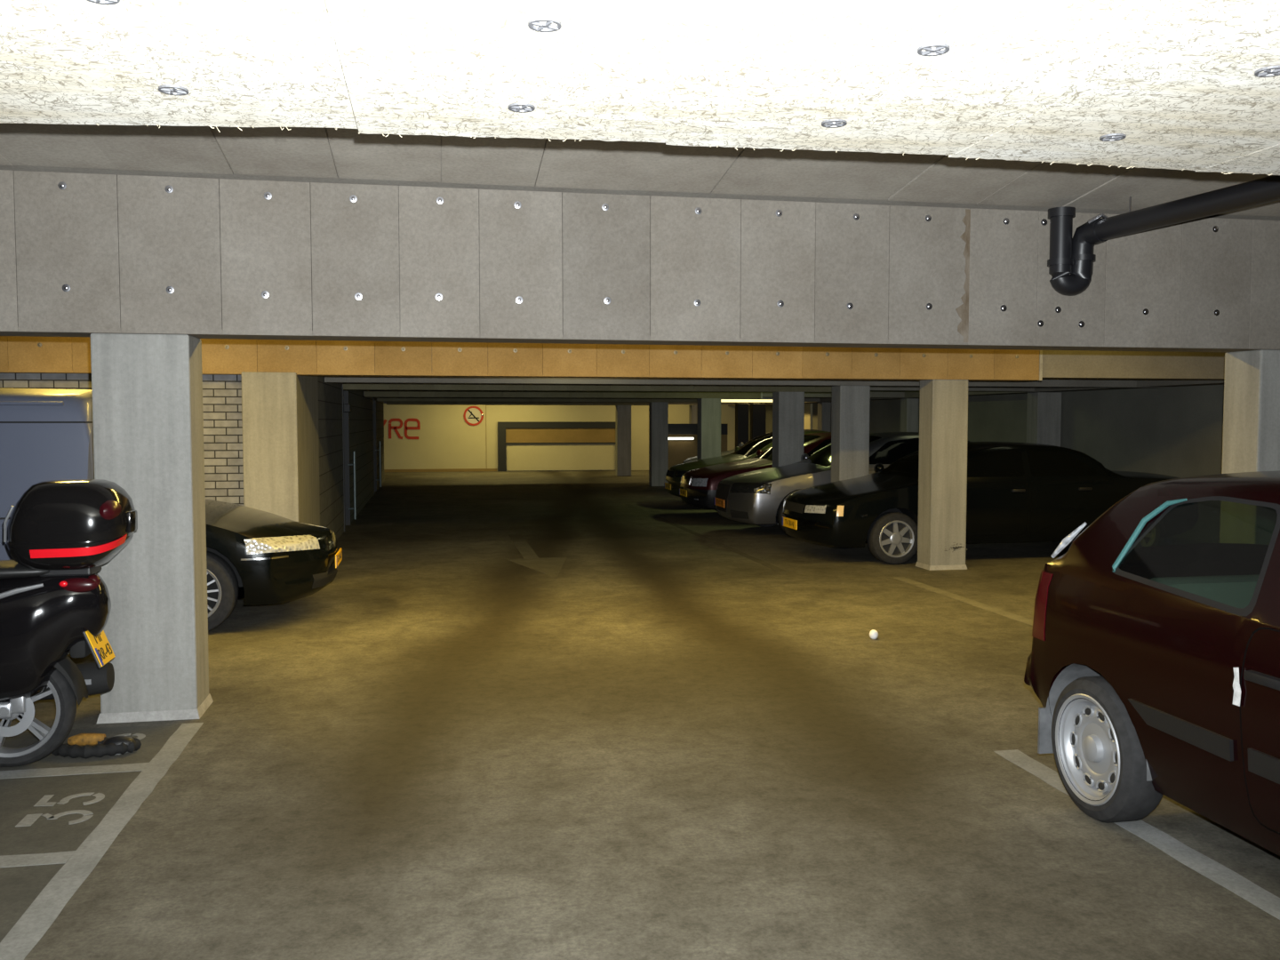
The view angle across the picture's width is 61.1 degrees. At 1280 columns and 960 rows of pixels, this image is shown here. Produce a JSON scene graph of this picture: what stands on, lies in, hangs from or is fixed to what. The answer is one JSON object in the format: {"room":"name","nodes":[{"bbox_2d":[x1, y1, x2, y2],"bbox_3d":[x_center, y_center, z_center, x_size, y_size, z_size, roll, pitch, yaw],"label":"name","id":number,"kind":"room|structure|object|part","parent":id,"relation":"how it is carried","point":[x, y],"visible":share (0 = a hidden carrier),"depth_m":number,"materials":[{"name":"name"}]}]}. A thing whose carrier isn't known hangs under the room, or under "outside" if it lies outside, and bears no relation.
{"room":"parking garage","nodes":[
{"label":"parking garage","id":0,"kind":"room"},
{"bbox_2d":[0,373,244,505],"bbox_3d":[-6.353,-0.382,9.981,5.220,2.869,0.200,-1,3,-11],"label":"brick wall","id":1,"kind":"structure","parent":0,"point":[221,394],"depth_m":10.32,"materials":[{"name":"beige brick"}]},
{"bbox_2d":[300,376,319,526],"bbox_3d":[-3.637,-0.461,11.403,0.330,2.869,1.660,-1,3,-11],"label":"wall","id":2,"kind":"structure","parent":0,"point":[308,384],"depth_m":11.41,"materials":[{"name":"grey concrete"}]},
{"bbox_2d":[317,376,384,539],"bbox_3d":[-5.359,-0.955,20.406,0.325,2.869,16.660,-1,3,-11],"label":"brick wall","id":3,"kind":"structure","parent":0,"point":[330,395],"depth_m":15.30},
{"bbox_2d":[383,403,735,471],"bbox_3d":[-4.007,-1.719,34.315,19.000,2.870,0.200,-1,3,-11],"label":"wall","id":4,"kind":"structure","parent":0,"point":[445,440],"depth_m":34.02,"materials":[{"name":"beige paint"}]},
{"bbox_2d":[384,418,420,439],"bbox_3d":[-7.515,-1.582,33.543,1.409,0.645,0.006,-1,3,-11],"label":"lettering","id":5,"kind":"object","parent":4,"relation":"attached to","point":[395,428],"depth_m":33.57,"materials":[{"name":"red paint"}]},
{"bbox_2d":[384,468,497,471],"bbox_3d":[-8.857,-0.274,33.351,8.880,0.090,0.030,-1,3,-11],"label":"baseboard","id":6,"kind":"structure","parent":4,"relation":"attached to","point":[438,469],"depth_m":33.86,"materials":[{"name":"beige paint"}]},
{"bbox_2d":[463,406,483,425],"bbox_3d":[-5.212,-2.010,33.947,0.620,0.620,0.032,-1,3,-11],"label":"sign","id":7,"kind":"object","parent":4,"relation":"attached to","point":[473,415],"visible":1,"depth_m":33.95,"materials":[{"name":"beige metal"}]},
{"bbox_3d":[-5.215,-2.010,33.958,0.600,0.600,0.008,-1,3,-11],"label":"sign plate","id":8,"kind":"part","parent":7,"relation":"part of","materials":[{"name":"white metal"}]},
{"bbox_2d":[497,421,615,471],"bbox_3d":[-2.526,-1.071,34.460,3.950,1.560,0.140,-1,3,-11],"label":"door","id":9,"kind":"structure","parent":4,"relation":"in","point":[531,445],"depth_m":34.42,"materials":[{"name":"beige metal"}]},
{"bbox_3d":[-2.505,-1.422,34.463,3.500,0.460,0.095,-1,3,-11],"label":"lintel panel","id":10,"kind":"part","parent":9,"relation":"part of","materials":[{"name":"beige paint"}]},
{"bbox_2d":[0,470,1279,959],"bbox_3d":[-0.541,0.809,16.254,19.000,0.202,40.000,-1,3,-11],"label":"floor","id":11,"kind":"structure","parent":0,"point":[567,715],"depth_m":4.83,"materials":[{"name":"concrete"}]},
{"bbox_2d":[0,387,96,573],"bbox_3d":[-5.231,0.345,6.479,4.209,1.800,2.108,-1,3,-11],"label":"van","id":12,"kind":"object","parent":11,"relation":"on","point":[46,434],"visible":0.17,"depth_m":6.06,"materials":[{"name":"blue"}]},
{"bbox_2d":[0,479,137,767],"bbox_3d":[-3.433,0.669,4.887,2.176,1.327,0.737,-1,3,-11],"label":"scooter","id":13,"kind":"object","parent":11,"relation":"on","point":[54,604],"visible":1,"depth_m":4.89,"materials":[{"name":"black plastic"}]},
{"bbox_3d":[-2.971,0.536,4.761,0.635,0.139,0.038,-1,3,-16],"label":"trim","id":14,"kind":"part","parent":13,"relation":"part of","materials":[{"name":"grey metal"}]},
{"bbox_3d":[-3.153,0.463,4.929,0.960,0.175,0.320,-1,3,-11],"label":"seat","id":15,"kind":"part","parent":13,"relation":"part of","materials":[{"name":"black plastic"}]},
{"bbox_3d":[-3.417,0.708,4.892,1.903,0.850,0.450,-1,3,-11],"label":"panel","id":16,"kind":"part","parent":13,"relation":"part of","materials":[{"name":"black plastic"}]},
{"bbox_3d":[-2.618,0.133,5.013,0.504,0.269,0.452,-1,3,-11],"label":"case lid","id":17,"kind":"part","parent":13,"relation":"part of","materials":[{"name":"black plastic"}]},
{"bbox_2d":[57,577,98,592],"bbox_3d":[-2.565,0.480,4.942,0.180,0.070,0.060,-1,3,-11],"label":"tail light","id":18,"kind":"object","parent":13,"relation":"attached to","point":[65,585],"depth_m":4.92,"materials":[{"name":"red plastic"}]},
{"bbox_3d":[-2.515,0.767,5.057,0.069,0.166,0.210,-1,3,-11],"label":"licence plate","id":19,"kind":"part","parent":13,"relation":"part of","materials":[{"name":"orange"}]},
{"bbox_2d":[51,733,141,759],"bbox_3d":[-2.610,1.270,5.194,0.403,0.098,0.155,-1,3,-11],"label":"chain","id":20,"kind":"object","parent":11,"relation":"on","point":[105,746],"visible":0.96,"depth_m":5.18,"materials":[{"name":"black metal"}]},
{"bbox_2d":[90,333,213,723],"bbox_3d":[-2.652,0.249,5.900,0.515,2.055,0.370,-1,3,-11],"label":"concrete column","id":21,"kind":"structure","parent":11,"relation":"on","point":[147,389],"depth_m":5.75,"materials":[{"name":"paint"}]},
{"bbox_2d":[241,371,303,522],"bbox_3d":[-3.519,0.002,10.411,0.519,2.055,0.364,-1,3,-11],"label":"concrete column","id":22,"kind":"structure","parent":11,"relation":"on","point":[271,404],"depth_m":10.23,"materials":[{"name":"paint"}]},
{"bbox_2d":[205,499,342,631],"bbox_3d":[-4.864,0.412,8.637,4.768,1.430,2.150,-1,3,-11],"label":"car","id":23,"kind":"object","parent":11,"relation":"on","point":[258,556],"visible":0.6,"depth_m":8.28,"materials":[{"name":"black metal"}]},
{"bbox_2d":[207,573,218,613],"bbox_3d":[-3.346,0.842,8.101,0.390,0.390,0.001,-18,6,-9],"label":"wheel rim","id":24,"kind":"object","parent":23,"relation":"attached to","point":[213,586],"depth_m":8.13,"materials":[{"name":"silver metal"}]},
{"bbox_3d":[-2.822,0.590,8.186,0.357,0.013,0.062,-2,4,-36],"label":"bumper trim","id":25,"kind":"part","parent":23,"relation":"part of","materials":[{"name":"silver metal"}]},
{"bbox_2d":[326,530,337,550],"bbox_3d":[-2.571,0.500,9.079,0.066,0.113,0.606,-1,3,-11],"label":"grille","id":26,"kind":"object","parent":23,"relation":"attached to","point":[332,542],"depth_m":8.92,"materials":[{"name":"silver metal"}]},
{"bbox_3d":[-2.529,0.652,9.096,0.012,0.110,0.520,-1,3,-11],"label":"licence plate","id":27,"kind":"part","parent":23,"relation":"part of","materials":[{"name":"orange"}]},
{"bbox_2d":[615,405,631,475],"bbox_3d":[-0.482,-1.152,31.420,0.410,2.055,0.330,-1,3,-11],"label":"concrete column","id":28,"kind":"structure","parent":11,"relation":"on","point":[622,412],"depth_m":31.27,"materials":[{"name":"grey concrete"}]},
{"bbox_2d":[648,402,668,486],"bbox_3d":[0.454,-0.883,26.516,0.410,2.055,0.330,-1,3,-11],"label":"concrete column","id":29,"kind":"structure","parent":11,"relation":"on","point":[658,412],"depth_m":26.36,"materials":[{"name":"grey concrete"}]},
{"bbox_2d":[688,404,697,423],"bbox_3d":[1.643,-1.173,31.805,0.350,2.055,0.300,-1,3,-11],"label":"concrete column","id":30,"kind":"structure","parent":11,"relation":"on","point":[692,408],"depth_m":31.61,"materials":[{"name":"grey concrete"}]},
{"bbox_2d":[696,398,720,460],"bbox_3d":[1.382,-0.616,21.661,0.410,2.055,0.330,-1,3,-11],"label":"concrete column","id":31,"kind":"structure","parent":11,"relation":"on","point":[708,409],"depth_m":21.48,"materials":[{"name":"grey concrete"}]},
{"bbox_2d":[735,403,748,447],"bbox_3d":[2.733,-1.028,29.166,0.300,2.055,0.300,-1,3,-11],"label":"concrete column","id":32,"kind":"structure","parent":11,"relation":"on","point":[741,410],"depth_m":29.00,"materials":[{"name":"black concrete"}]},
{"bbox_2d":[664,431,831,496],"bbox_3d":[2.677,-0.226,20.533,4.416,1.400,2.090,-1,3,-11],"label":"car","id":33,"kind":"object","parent":11,"relation":"on","point":[674,474],"visible":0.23,"depth_m":19.97,"materials":[{"name":"black metal"}]},
{"bbox_3d":[0.515,0.116,20.139,0.012,0.110,0.520,-1,3,-11],"label":"licence plate","id":34,"kind":"part","parent":33,"relation":"part of","materials":[{"name":"yellow plastic"}]},
{"bbox_2d":[665,470,674,477],"bbox_3d":[0.557,-0.118,20.134,0.058,0.120,0.602,-1,3,-11],"label":"grille","id":35,"kind":"object","parent":33,"relation":"attached to","point":[669,473],"depth_m":20.04,"materials":[{"name":"black"}]},
{"bbox_2d":[679,432,831,511],"bbox_3d":[2.873,-0.105,18.334,4.416,1.400,2.090,-1,3,-11],"label":"car","id":36,"kind":"object","parent":11,"relation":"on","point":[699,485],"visible":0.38,"depth_m":17.55,"materials":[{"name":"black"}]},
{"bbox_3d":[0.712,0.207,17.939,0.012,0.110,0.520,-1,3,-11],"label":"licence plate","id":37,"kind":"part","parent":36,"relation":"part of","materials":[{"name":"orange"}]},
{"bbox_2d":[680,475,691,484],"bbox_3d":[0.751,0.002,17.935,0.062,0.122,0.602,-1,3,-11],"label":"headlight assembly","id":38,"kind":"object","parent":36,"relation":"attached to","point":[685,479],"depth_m":17.82,"materials":[{"name":"clear glass"}]},
{"bbox_2d":[756,449,763,455],"bbox_3d":[2.118,-0.467,19.112,0.120,0.144,0.243,-1,3,-11],"label":"mirror","id":39,"kind":"object","parent":36,"relation":"attached to","point":[758,452],"depth_m":19.08,"materials":[{"name":"red paint"}]},
{"bbox_2d":[682,429,827,463],"bbox_3d":[3.124,-0.440,24.430,4.416,1.400,2.090,-1,3,-11],"label":"car","id":40,"kind":"object","parent":11,"relation":"on","point":[741,444],"visible":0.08,"depth_m":24.25,"materials":[{"name":"black"}]},
{"bbox_2d":[750,403,766,439],"bbox_3d":[3.175,-1.033,29.250,0.360,2.055,0.300,-1,3,-11],"label":"concrete column","id":41,"kind":"structure","parent":11,"relation":"on","point":[757,411],"depth_m":29.07,"materials":[{"name":"black concrete"}]},
{"bbox_2d":[772,392,804,524],"bbox_3d":[2.300,-0.352,16.855,0.434,2.055,0.354,-1,3,-11],"label":"concrete column","id":42,"kind":"structure","parent":11,"relation":"on","point":[788,407],"depth_m":16.68,"materials":[{"name":"paint"}]},
{"bbox_2d":[817,401,831,431],"bbox_3d":[4.723,-0.927,27.329,0.420,2.055,0.330,-1,3,-11],"label":"concrete column","id":43,"kind":"structure","parent":11,"relation":"on","point":[824,408],"depth_m":27.12,"materials":[{"name":"grey concrete"}]},
{"bbox_2d":[714,432,970,532],"bbox_3d":[3.336,0.019,15.748,4.516,1.435,2.140,-1,3,-11],"label":"car","id":44,"kind":"object","parent":11,"relation":"on","point":[756,497],"visible":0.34,"depth_m":14.90,"materials":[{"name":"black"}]},
{"bbox_3d":[1.126,0.319,15.342,0.012,0.110,0.520,-1,3,-11],"label":"licence plate","id":45,"kind":"part","parent":44,"relation":"part of","materials":[{"name":"orange plastic"}]},
{"bbox_2d":[715,482,731,511],"bbox_3d":[1.167,0.247,15.346,0.080,0.381,0.663,-1,3,-11],"label":"grille","id":46,"kind":"object","parent":44,"relation":"attached to","point":[723,495],"depth_m":15.20,"materials":[{"name":"black plastic"}]},
{"bbox_2d":[800,453,808,460],"bbox_3d":[2.527,-0.336,16.541,0.120,0.144,0.243,-1,3,-11],"label":"mirror","id":47,"kind":"object","parent":44,"relation":"attached to","point":[804,456],"depth_m":16.51,"materials":[{"name":"silver metal"}]},
{"bbox_2d":[831,385,870,482],"bbox_3d":[2.777,-0.215,14.354,0.434,2.055,0.354,-1,3,-11],"label":"concrete column","id":48,"kind":"structure","parent":11,"relation":"on","point":[850,404],"depth_m":14.18,"materials":[{"name":"paint"}]},
{"bbox_2d":[869,629,878,639],"bbox_3d":[1.714,1.133,7.955,0.066,0.072,0.066,-1,3,-11],"label":"ball","id":49,"kind":"object","parent":11,"relation":"on","point":[873,634],"visible":1,"depth_m":7.93,"materials":[{"name":"white plastic"}]},
{"bbox_2d":[900,398,919,431],"bbox_3d":[5.650,-0.661,22.474,0.420,2.055,0.330,-1,3,-11],"label":"concrete column","id":50,"kind":"structure","parent":11,"relation":"on","point":[909,407],"depth_m":22.27,"materials":[{"name":"grey concrete"}]},
{"bbox_2d":[915,379,967,570],"bbox_3d":[3.277,-0.072,11.745,0.437,2.055,0.354,-1,3,-11],"label":"concrete column","id":51,"kind":"structure","parent":11,"relation":"on","point":[943,404],"depth_m":11.60,"materials":[{"name":"paint"}]},
{"bbox_2d":[782,441,1198,564],"bbox_3d":[4.125,0.210,13.085,4.866,1.345,2.090,-1,3,-11],"label":"car","id":52,"kind":"object","parent":11,"relation":"on","point":[1016,492],"visible":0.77,"depth_m":12.30,"materials":[{"name":"black metal"}]},
{"bbox_3d":[1.743,0.502,12.646,0.012,0.110,0.520,-1,3,-11],"label":"licence plate","id":53,"kind":"part","parent":52,"relation":"part of","materials":[{"name":"orange"}]},
{"bbox_2d":[784,500,804,513],"bbox_3d":[1.784,0.311,12.643,0.058,0.106,0.662,-1,3,-11],"label":"grille","id":54,"kind":"object","parent":52,"relation":"attached to","point":[790,507],"depth_m":12.56,"materials":[{"name":"black plastic"}]},
{"bbox_2d":[836,505,844,516],"bbox_3d":[2.196,0.340,11.888,0.084,0.117,0.026,0,3,4],"label":"lamp","id":55,"kind":"object","parent":52,"relation":"attached to","point":[840,509],"depth_m":11.88,"materials":[{"name":"brown plastic"}]},
{"bbox_2d":[873,463,884,471],"bbox_3d":[3.051,-0.145,13.802,0.120,0.144,0.243,-1,3,-11],"label":"mirror","id":56,"kind":"object","parent":52,"relation":"attached to","point":[878,467],"depth_m":13.77,"materials":[{"name":"black paint"}]},
{"bbox_2d":[880,522,910,554],"bbox_3d":[2.834,0.650,12.044,0.370,0.370,0.001,-17,6,-9],"label":"wheel rim","id":57,"kind":"object","parent":52,"relation":"attached to","point":[900,526],"depth_m":12.05,"materials":[{"name":"silver metal"}]},
{"bbox_3d":[3.835,0.328,12.182,1.103,0.597,0.044,-1,3,-11],"label":"door","id":58,"kind":"part","parent":52,"relation":"part of","materials":[{"name":"black paint"}]},
{"bbox_3d":[4.269,0.119,12.232,0.160,0.032,0.040,-1,3,-11],"label":"door handle","id":59,"kind":"part","parent":52,"relation":"part of","materials":[{"name":"black plastic"}]},
{"bbox_3d":[4.800,0.304,12.362,0.758,0.592,0.039,-1,3,-11],"label":"door","id":60,"kind":"part","parent":52,"relation":"part of","materials":[{"name":"black paint"}]},
{"bbox_3d":[5.084,0.101,12.386,0.160,0.032,0.040,-1,3,-11],"label":"door handle","id":61,"kind":"part","parent":52,"relation":"part of","materials":[{"name":"black plastic"}]},
{"bbox_2d":[1026,392,1061,446],"bbox_3d":[6.568,-0.397,17.668,0.420,2.055,0.330,-1,3,-11],"label":"concrete column","id":62,"kind":"structure","parent":11,"relation":"on","point":[1044,411],"depth_m":17.48,"materials":[{"name":"grey concrete"}]},
{"bbox_2d":[1024,470,1279,855],"bbox_3d":[2.828,0.692,3.137,2.004,1.473,3.827,-1,3,-11],"label":"hatchback car","id":63,"kind":"object","parent":11,"relation":"on","point":[1154,671],"visible":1,"depth_m":4.05,"materials":[{"name":"red metal"}]},
{"bbox_2d":[1032,569,1052,640],"bbox_3d":[1.777,0.535,4.733,0.108,0.292,0.242,2,4,36],"label":"tail light","id":64,"kind":"object","parent":63,"relation":"attached to","point":[1041,629],"depth_m":4.64,"materials":[{"name":"red plastic"}]},
{"bbox_3d":[1.839,0.260,4.667,0.032,0.170,0.177,-2,4,-27],"label":"window trim","id":65,"kind":"part","parent":63,"relation":"part of","materials":[{"name":"silver metal"}]},
{"bbox_2d":[1072,733,1075,744],"bbox_3d":[1.801,1.076,4.497,0.012,0.052,0.031,-1,3,-11],"label":"vent","id":66,"kind":"object","parent":63,"relation":"attached to","point":[1073,734],"depth_m":4.49,"materials":[{"name":"black"}]},
{"bbox_2d":[1074,715,1079,725],"bbox_3d":[1.805,0.990,4.469,0.012,0.052,0.031,-1,37,-11],"label":"vent","id":67,"kind":"object","parent":63,"relation":"attached to","point":[1076,717],"depth_m":4.47,"materials":[{"name":"black"}]},
{"bbox_2d":[1074,756,1079,767],"bbox_3d":[1.807,1.162,4.471,0.012,0.034,0.050,-1,37,-11],"label":"vent","id":68,"kind":"object","parent":63,"relation":"attached to","point":[1076,758],"depth_m":4.47,"materials":[{"name":"black"}]},
{"bbox_2d":[1084,707,1090,715],"bbox_3d":[1.819,0.938,4.396,0.012,0.034,0.049,-1,3,-14],"label":"vent","id":69,"kind":"object","parent":63,"relation":"attached to","point":[1087,710],"depth_m":4.39,"materials":[{"name":"black"}]},
{"bbox_2d":[1084,775,1091,783],"bbox_3d":[1.821,1.216,4.401,0.012,0.034,0.050,-1,37,-11],"label":"vent","id":70,"kind":"object","parent":63,"relation":"attached to","point":[1087,778],"depth_m":4.40,"materials":[{"name":"black"}]},
{"bbox_2d":[1097,782,1104,790],"bbox_3d":[1.837,1.217,4.312,0.012,0.034,0.049,-1,3,-14],"label":"vent","id":71,"kind":"object","parent":63,"relation":"attached to","point":[1100,785],"depth_m":4.31,"materials":[{"name":"black"}]},
{"bbox_2d":[1097,712,1104,720],"bbox_3d":[1.835,0.940,4.307,0.012,0.034,0.050,-1,37,-11],"label":"vent","id":72,"kind":"object","parent":63,"relation":"attached to","point":[1100,716],"depth_m":4.31,"materials":[{"name":"black"}]},
{"bbox_2d":[1110,773,1115,783],"bbox_3d":[1.851,1.165,4.239,0.012,0.052,0.031,-1,37,-11],"label":"vent","id":73,"kind":"object","parent":63,"relation":"attached to","point":[1112,775],"depth_m":4.24,"materials":[{"name":"black"}]},
{"bbox_3d":[1.880,0.868,3.797,0.019,0.073,0.530,-1,3,-11],"label":"moulding","id":74,"kind":"part","parent":63,"relation":"part of","materials":[{"name":"black plastic"}]},
{"bbox_3d":[2.631,0.707,4.186,1.240,0.630,0.550,-1,3,-11],"label":"seat","id":75,"kind":"part","parent":63,"relation":"part of","materials":[{"name":"grey fabric"}]},
{"bbox_3d":[2.070,0.815,2.916,0.041,0.635,1.205,-1,3,-11],"label":"door","id":76,"kind":"part","parent":63,"relation":"part of","materials":[{"name":"red paint"}]},
{"bbox_3d":[1.958,0.625,3.385,0.040,0.032,0.160,-1,3,-11],"label":"door handle","id":77,"kind":"part","parent":63,"relation":"part of","materials":[{"name":"black plastic"}]},
{"bbox_3d":[2.046,0.920,2.929,0.020,0.074,1.080,-1,3,-11],"label":"moulding","id":78,"kind":"part","parent":63,"relation":"part of","materials":[{"name":"black plastic"}]},
{"bbox_2d":[1219,349,1279,544],"bbox_3d":[4.145,0.178,7.194,0.434,2.055,0.354,-1,3,-11],"label":"concrete column","id":79,"kind":"structure","parent":11,"relation":"on","point":[1251,438],"depth_m":7.04,"materials":[{"name":"paint"}]},
{"bbox_2d":[0,123,1279,220],"bbox_3d":[2.229,-1.669,1.568,19.000,0.638,10.420,-1,3,-11],"label":"ceiling","id":80,"kind":"structure","parent":0,"point":[325,155],"depth_m":5.71,"materials":[{"name":"grey concrete"}]},
{"bbox_2d":[0,169,1279,351],"bbox_3d":[0.343,-1.213,6.367,16.880,0.816,0.349,-1,3,-11],"label":"ceiling beam","id":81,"kind":"structure","parent":80,"relation":"attached to","point":[82,254],"depth_m":6.09,"materials":[{"name":"concrete"}]},
{"bbox_2d":[1047,175,1279,295],"bbox_3d":[2.973,-1.319,5.655,0.287,0.521,2.052,-1,3,-25],"label":"drain pipe","id":82,"kind":"object","parent":80,"relation":"hanging from","point":[1075,256],"visible":1,"depth_m":6.19,"materials":[{"name":"black plastic"}]},
{"bbox_3d":[2.782,-1.559,6.155,0.010,0.098,0.009,-1,3,-11],"label":"hanger rod","id":83,"kind":"part","parent":82,"relation":"part of","materials":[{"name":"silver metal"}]},
{"bbox_2d":[668,434,727,482],"bbox_3d":[1.390,-0.505,26.970,1.570,1.250,0.160,-1,3,-11],"label":"wall partition","id":84,"kind":"structure","parent":0,"point":[679,451],"depth_m":26.82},
{"bbox_2d":[668,436,694,439],"bbox_3d":[0.980,-1.024,26.716,0.720,0.075,0.090,-1,3,-11],"label":"lamp","id":85,"kind":"object","parent":84,"relation":"attached to","point":[677,437],"visible":0.81,"depth_m":26.70,"materials":[{"name":"white"}]},
{"bbox_2d":[668,424,727,434],"bbox_3d":[1.392,-1.263,26.919,1.570,0.270,0.180,-1,3,-11],"label":"trim","id":86,"kind":"structure","parent":84,"relation":"on","point":[673,428],"depth_m":26.78,"materials":[{"name":"black metal"}]},
{"bbox_2d":[748,384,1223,543],"bbox_3d":[6.924,-0.801,17.591,0.200,2.870,40.000,-1,3,-11],"label":"wall","id":87,"kind":"structure","parent":0,"point":[1174,431],"depth_m":15.78,"materials":[{"name":"grey concrete"}]},
{"bbox_2d":[804,403,812,429],"bbox_3d":[4.516,-1.047,29.556,0.070,2.050,0.900,-1,3,-11],"label":"door","id":88,"kind":"structure","parent":87,"relation":"in","point":[808,407],"depth_m":29.22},
{"bbox_3d":[-1.515,-2.526,21.186,19.000,0.180,29.600,-1,3,-11],"label":"ceiling","id":89,"kind":"structure","parent":0,"visible":0},
{"bbox_2d":[383,401,760,405],"bbox_3d":[-4.288,-2.537,30.614,16.880,0.831,0.346,-1,3,-11],"label":"ceiling beam","id":90,"kind":"structure","parent":89,"relation":"attached to","point":[387,403],"depth_m":30.69,"materials":[{"name":"concrete"}]},
{"bbox_2d":[376,397,819,402],"bbox_3d":[-0.581,-2.297,26.238,11.240,0.831,0.346,-1,3,-11],"label":"ceiling beam","id":91,"kind":"structure","parent":89,"relation":"attached to","point":[380,399],"depth_m":25.78,"materials":[{"name":"concrete"}]},
{"bbox_2d":[0,336,1226,381],"bbox_3d":[-0.527,-1.451,10.923,16.880,0.840,0.339,-1,3,-11],"label":"ceiling beam","id":92,"kind":"structure","parent":89,"relation":"attached to","point":[18,354],"depth_m":10.87,"materials":[{"name":"wood"}]},
{"bbox_3d":[4.321,-1.489,11.696,0.035,0.830,0.035,-1,3,-11],"label":"edge trim","id":93,"kind":"part","parent":92,"relation":"part of","materials":[{"name":"paint"}]},
{"bbox_2d":[363,390,904,399],"bbox_3d":[0.346,-2.030,21.383,11.240,0.831,0.346,-1,3,-11],"label":"ceiling beam","id":94,"kind":"structure","parent":89,"relation":"attached to","point":[366,393],"depth_m":21.01,"materials":[{"name":"concrete"}]},
{"bbox_2d":[342,383,1034,392],"bbox_3d":[1.264,-1.766,16.576,11.240,0.831,0.346,-1,3,-11],"label":"ceiling beam","id":95,"kind":"structure","parent":89,"relation":"attached to","point":[346,386],"depth_m":16.12,"materials":[{"name":"concrete"}]},
{"bbox_2d":[324,376,1167,388],"bbox_3d":[1.741,-1.637,14.078,11.240,0.815,0.340,-1,3,-11],"label":"ceiling beam","id":96,"kind":"structure","parent":89,"relation":"attached to","point":[1045,382],"depth_m":13.83,"materials":[{"name":"concrete"}]},
{"bbox_2d":[720,397,772,402],"bbox_3d":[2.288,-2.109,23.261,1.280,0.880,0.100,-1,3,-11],"label":"lamp","id":97,"kind":"object","parent":89,"relation":"hanging from","point":[764,399],"visible":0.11,"depth_m":23.28,"materials":[{"name":"white"}]},
{"bbox_2d":[728,379,1223,406],"bbox_3d":[6.566,-1.828,17.517,0.490,0.809,39.900,-1,3,-11],"label":"ceiling beam","id":98,"kind":"structure","parent":89,"relation":"attached to","point":[1140,382],"depth_m":16.43,"materials":[{"name":"concrete"}]},
{"bbox_3d":[-4.526,-1.764,15.989,0.325,0.769,1.050,-1,3,-11],"label":"lintel","id":99,"kind":"object","parent":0,"visible":0},
{"bbox_2d":[342,387,356,531],"bbox_3d":[-4.467,-0.332,16.079,0.445,2.100,1.050,-1,3,-11],"label":"door","id":100,"kind":"structure","parent":99,"relation":"attached to","point":[347,409],"depth_m":16.52,"materials":[{"name":"black metal"}]},
{"bbox_3d":[-4.369,0.083,16.452,0.120,1.030,0.040,-1,3,-11],"label":"guard rail","id":101,"kind":"part","parent":100,"relation":"part of","materials":[{"name":"silver metal"}]},
{"bbox_3d":[-4.329,0.083,16.459,0.040,1.030,0.040,-1,3,-11],"label":"post","id":102,"kind":"part","parent":100,"relation":"part of","materials":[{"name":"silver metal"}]},
{"bbox_3d":[1.556,-1.215,-0.218,16.800,0.750,6.920,-1,3,-11],"label":"ceiling slab","id":103,"kind":"structure","parent":0,"visible":0},
{"bbox_2d":[0,0,357,132],"bbox_3d":[-2.000,-0.972,2.175,2.705,0.122,2.020,-1,3,-11],"label":"ceiling panel","id":104,"kind":"object","parent":103,"relation":"attached to","point":[226,63],"visible":0.98,"depth_m":2.44,"materials":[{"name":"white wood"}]},
{"bbox_2d":[325,0,786,143],"bbox_3d":[-0.217,-0.983,2.359,0.869,0.120,1.715,-1,3,-11],"label":"ceiling panel","id":105,"kind":"object","parent":103,"relation":"attached to","point":[606,70],"visible":1,"depth_m":2.43,"materials":[{"name":"white wood"}]},
{"bbox_2d":[665,0,1255,156],"bbox_3d":[0.644,-0.991,2.505,0.878,0.120,1.680,-1,3,-11],"label":"ceiling panel","id":106,"kind":"object","parent":103,"relation":"attached to","point":[944,77],"visible":1,"depth_m":2.46,"materials":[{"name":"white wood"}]},
{"bbox_2d":[948,0,1279,170],"bbox_3d":[1.502,-1.000,2.669,0.870,0.120,1.680,-1,3,-11],"label":"ceiling panel","id":107,"kind":"object","parent":103,"relation":"attached to","point":[1209,97],"visible":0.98,"depth_m":2.80,"materials":[{"name":"wood wool"},{"name":"metal"}]},
{"bbox_2d":[1195,144,1279,175],"bbox_3d":[2.361,-1.009,2.837,0.880,0.120,1.690,-1,3,-11],"label":"ceiling panel","id":108,"kind":"object","parent":103,"relation":"attached to","point":[1267,161],"visible":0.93,"depth_m":3.40,"materials":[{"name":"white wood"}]},
{"bbox_3d":[-6.044,-2.200,23.933,0.325,0.769,1.050,-1,3,-11],"label":"lintel","id":109,"kind":"object","parent":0,"visible":0},
{"bbox_2d":[372,397,381,494],"bbox_3d":[-5.985,-0.768,24.023,0.445,2.100,1.050,-1,3,-11],"label":"door","id":110,"kind":"structure","parent":109,"relation":"attached to","point":[373,398],"depth_m":24.45,"materials":[{"name":"black metal"}]},
{"bbox_3d":[-5.895,-0.356,24.445,0.120,1.030,0.040,-1,3,-11],"label":"guard rail","id":111,"kind":"part","parent":110,"relation":"part of","materials":[{"name":"silver metal"}]},
{"bbox_3d":[-5.856,-0.356,24.453,0.040,1.030,0.040,-1,3,-11],"label":"post","id":112,"kind":"part","parent":110,"relation":"part of","materials":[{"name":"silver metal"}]}
]}

